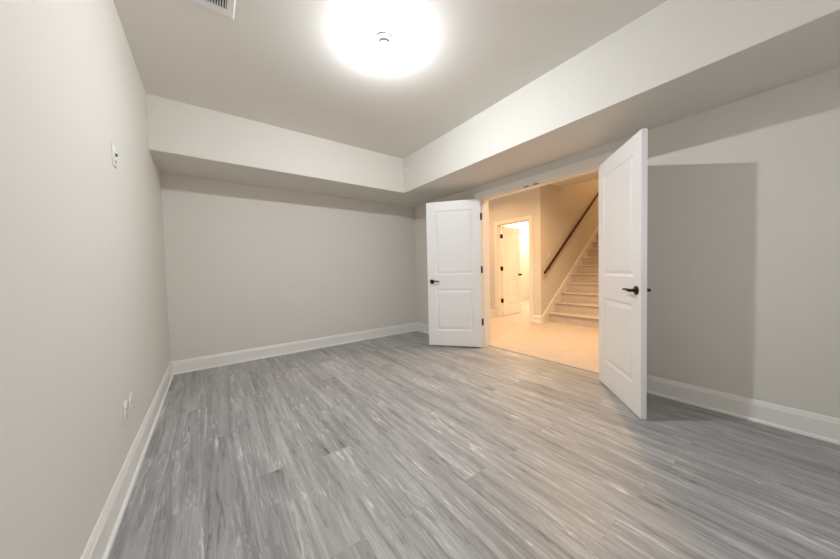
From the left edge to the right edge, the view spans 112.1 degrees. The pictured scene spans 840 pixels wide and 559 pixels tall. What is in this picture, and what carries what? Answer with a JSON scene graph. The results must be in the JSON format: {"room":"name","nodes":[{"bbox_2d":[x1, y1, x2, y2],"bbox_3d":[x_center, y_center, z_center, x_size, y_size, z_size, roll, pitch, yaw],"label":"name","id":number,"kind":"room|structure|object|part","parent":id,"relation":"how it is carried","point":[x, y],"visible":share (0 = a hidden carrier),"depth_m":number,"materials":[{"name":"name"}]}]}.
{"room":"empty basement room","nodes":[
{"label":"empty basement room","id":0,"kind":"room"},
{"bbox_2d":[0,0,169,558],"bbox_3d":[-1.281,-0.257,0.970,0.100,2.701,5.392,-3,2,-37],"label":"wall","id":1,"kind":"structure","parent":0,"point":[84,326],"depth_m":0.98,"materials":[{"name":"beige paint"}]},
{"bbox_2d":[111,142,117,167],"bbox_3d":[-1.630,-0.662,1.512,0.016,0.115,0.070,-3,2,-37],"label":"wall plate","id":2,"kind":"object","parent":1,"relation":"attached to","point":[113,148],"visible":1,"depth_m":1.50,"materials":[{"name":"white plastic"}]},
{"bbox_2d":[123,400,127,425],"bbox_3d":[-1.554,0.703,1.493,0.009,0.115,0.070,-3,2,-37],"label":"outlet","id":3,"kind":"object","parent":1,"relation":"attached to","point":[125,407],"visible":1,"depth_m":1.48,"materials":[{"name":"white plastic"}]},
{"bbox_2d":[80,361,173,558],"bbox_3d":[-1.170,1.016,1.012,0.026,0.149,5.292,-3,2,-37],"label":"baseboard","id":4,"kind":"structure","parent":1,"relation":"attached to","point":[99,545],"depth_m":1.37,"materials":[{"name":"white paint"}]},
{"bbox_2d":[128,391,132,415],"bbox_3d":[-1.625,0.696,1.589,0.009,0.115,0.070,-3,2,-37],"label":"outlet","id":5,"kind":"object","parent":1,"relation":"attached to","point":[130,400],"visible":1,"depth_m":1.58,"materials":[{"name":"white plastic"}]},
{"bbox_2d":[160,172,416,360],"bbox_3d":[-1.466,-0.361,4.128,3.372,2.701,0.100,-3,2,-37],"label":"wall","id":6,"kind":"structure","parent":0,"point":[247,266],"depth_m":3.74,"materials":[{"name":"beige paint"}]},
{"bbox_2d":[171,322,416,374],"bbox_3d":[-1.398,0.915,4.121,3.372,0.149,0.026,-3,2,-37],"label":"baseboard","id":7,"kind":"structure","parent":6,"relation":"attached to","point":[228,358],"depth_m":3.77,"materials":[{"name":"white paint"}]},
{"bbox_2d":[113,0,666,158],"bbox_3d":[0.099,-1.722,1.846,3.472,0.100,5.392,-3,2,-37],"label":"ceiling","id":8,"kind":"structure","parent":0,"point":[317,68],"depth_m":2.10,"materials":[{"name":"paint"}]},
{"bbox_2d":[189,0,235,18],"bbox_3d":[-1.252,-1.627,1.583,0.363,0.007,0.218,-3,2,-37],"label":"ceiling vent","id":9,"kind":"object","parent":8,"relation":"in","point":[224,7],"visible":1,"depth_m":1.68,"materials":[{"name":"white metal"}]},
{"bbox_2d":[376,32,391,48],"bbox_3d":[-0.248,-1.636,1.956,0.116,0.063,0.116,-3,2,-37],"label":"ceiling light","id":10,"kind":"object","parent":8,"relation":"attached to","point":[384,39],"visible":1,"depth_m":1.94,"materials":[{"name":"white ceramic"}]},
{"bbox_3d":[-0.247,-1.615,1.957,0.056,0.022,0.056,-3,2,-37],"label":"bulb","id":11,"kind":"part","parent":10,"relation":"part of","materials":[{"name":"white glass"}]},
{"bbox_2d":[146,0,839,206],"bbox_3d":[0.116,-1.432,1.926,3.372,0.485,5.292,-3,2,-37],"label":"soffit","id":12,"kind":"structure","parent":8,"relation":"attached to","point":[680,59],"depth_m":2.33,"materials":[{"name":"beige paint"}]},
{"bbox_2d":[108,307,839,558],"bbox_3d":[2.077,0.937,4.082,9.100,0.064,6.550,-3,2,-37],"label":"floor","id":13,"kind":"structure","parent":0,"point":[398,446],"depth_m":1.56,"materials":[{"name":"grey plastic"}]},
{"bbox_2d":[489,345,598,373],"bbox_3d":[1.430,0.944,3.396,0.030,0.007,1.504,-3,2,-37],"label":"trim","id":14,"kind":"structure","parent":13,"relation":"on","point":[489,345],"depth_m":3.33,"materials":[{"name":"beige wood"}]},
{"bbox_2d":[543,226,598,327],"bbox_3d":[4.185,-0.675,6.176,3.704,2.914,1.078,-3,2,-37],"label":"staircase","id":15,"kind":"structure","parent":13,"relation":"on","point":[576,302],"depth_m":5.75,"materials":[{"name":"beige carpet"}]},
{"bbox_2d":[501,221,529,304],"bbox_3d":[2.743,-0.428,6.847,2.030,2.450,1.470,-3,2,-37],"label":"wall","id":16,"kind":"structure","parent":0,"point":[524,226],"depth_m":7.71,"materials":[{"name":"beige paint"}]},
{"bbox_2d":[502,301,529,310],"bbox_3d":[2.760,0.724,6.816,1.930,0.149,1.370,-3,2,-37],"label":"baseboard","id":17,"kind":"structure","parent":16,"relation":"attached to","point":[523,304],"depth_m":7.73,"materials":[{"name":"white paint"}]},
{"bbox_2d":[489,186,543,314],"bbox_3d":[1.734,-0.539,6.394,0.120,2.750,2.190,-3,2,-37],"label":"wall","id":18,"kind":"structure","parent":0,"point":[528,202],"depth_m":5.63,"materials":[{"name":"beige paint"}]},
{"bbox_2d":[490,309,494,315],"bbox_3d":[1.379,0.756,6.836,0.026,0.149,1.091,-3,2,-37],"label":"baseboard","id":19,"kind":"structure","parent":18,"relation":"attached to","point":[492,312],"depth_m":6.46,"materials":[{"name":"white paint"}]},
{"bbox_2d":[494,215,533,321],"bbox_3d":[2.019,-0.220,6.032,0.156,2.124,0.938,-3,2,-37],"label":"hall doorway","id":20,"kind":"structure","parent":18,"relation":"in","point":[497,225],"depth_m":6.29,"materials":[{"name":"white paint"}]},
{"bbox_2d":[501,226,521,314],"bbox_3d":[2.138,-0.205,6.606,0.753,2.010,0.169,-3,3,-42],"label":"door","id":21,"kind":"structure","parent":20,"relation":"attached to","point":[510,268],"depth_m":6.56,"materials":[{"name":"white paint"}]},
{"bbox_2d":[533,315,543,322],"bbox_3d":[2.339,0.776,5.585,0.076,0.149,0.187,-3,2,-37],"label":"baseboard","id":22,"kind":"structure","parent":18,"relation":"attached to","point":[536,318],"depth_m":5.55,"materials":[{"name":"white paint"}]},
{"bbox_2d":[543,179,598,311],"bbox_3d":[3.947,-1.828,6.727,3.930,5.200,0.120,-3,2,-37],"label":"wall","id":23,"kind":"structure","parent":0,"point":[564,207],"depth_m":6.04,"materials":[{"name":"beige paint"}]},
{"bbox_2d":[544,191,598,273],"bbox_3d":[3.614,-1.371,6.358,3.133,2.412,0.088,-3,2,-37],"label":"handrail","id":24,"kind":"object","parent":23,"relation":"attached to","point":[597,194],"visible":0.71,"depth_m":6.01,"materials":[{"name":"brown wood"}]},
{"bbox_2d":[552,171,597,187],"bbox_3d":[2.268,-1.913,4.518,2.850,0.100,5.800,-3,2,-37],"label":"ceiling","id":25,"kind":"structure","parent":0,"point":[591,176],"depth_m":5.45,"materials":[{"name":"paint"}]},
{"bbox_2d":[414,67,839,418],"bbox_3d":[1.565,-0.469,3.019,0.178,2.850,5.492,-3,2,-37],"label":"wall","id":26,"kind":"structure","parent":0,"point":[743,195],"depth_m":1.95,"materials":[{"name":"beige paint"}]},
{"bbox_2d":[417,322,428,333],"bbox_3d":[0.368,0.858,4.548,0.026,0.149,1.446,-3,2,-37],"label":"baseboard","id":27,"kind":"structure","parent":26,"relation":"attached to","point":[421,327],"depth_m":4.96,"materials":[{"name":"white paint"}]},
{"bbox_2d":[474,152,613,347],"bbox_3d":[1.356,-0.112,3.323,0.214,2.126,1.672,-3,2,-37],"label":"double doorway","id":28,"kind":"structure","parent":26,"relation":"in","point":[584,167],"depth_m":3.65,"materials":[{"name":"white paint"}]},
{"bbox_2d":[426,199,482,346],"bbox_3d":[0.476,-0.077,3.939,0.752,2.015,0.149,-1,2,14],"label":"door","id":29,"kind":"structure","parent":28,"relation":"attached to","point":[454,267],"depth_m":3.92,"materials":[{"name":"white paint"}]},
{"bbox_2d":[598,128,650,419],"bbox_3d":[1.628,-0.035,2.313,0.149,2.013,0.741,-1,2,12],"label":"door","id":30,"kind":"structure","parent":28,"relation":"attached to","point":[622,177],"depth_m":2.17,"materials":[{"name":"white paint"}]},
{"bbox_3d":[1.530,0.078,2.025,0.038,0.065,0.065,-1,2,12],"label":"handle","id":31,"kind":"part","parent":30,"relation":"part of","materials":[{"name":"black metal"}]},
{"bbox_2d":[647,375,839,444],"bbox_3d":[2.444,0.905,1.753,0.026,0.149,2.174,-3,2,-37],"label":"baseboard","id":32,"kind":"structure","parent":26,"relation":"attached to","point":[814,425],"depth_m":1.95,"materials":[{"name":"white paint"}]}
]}

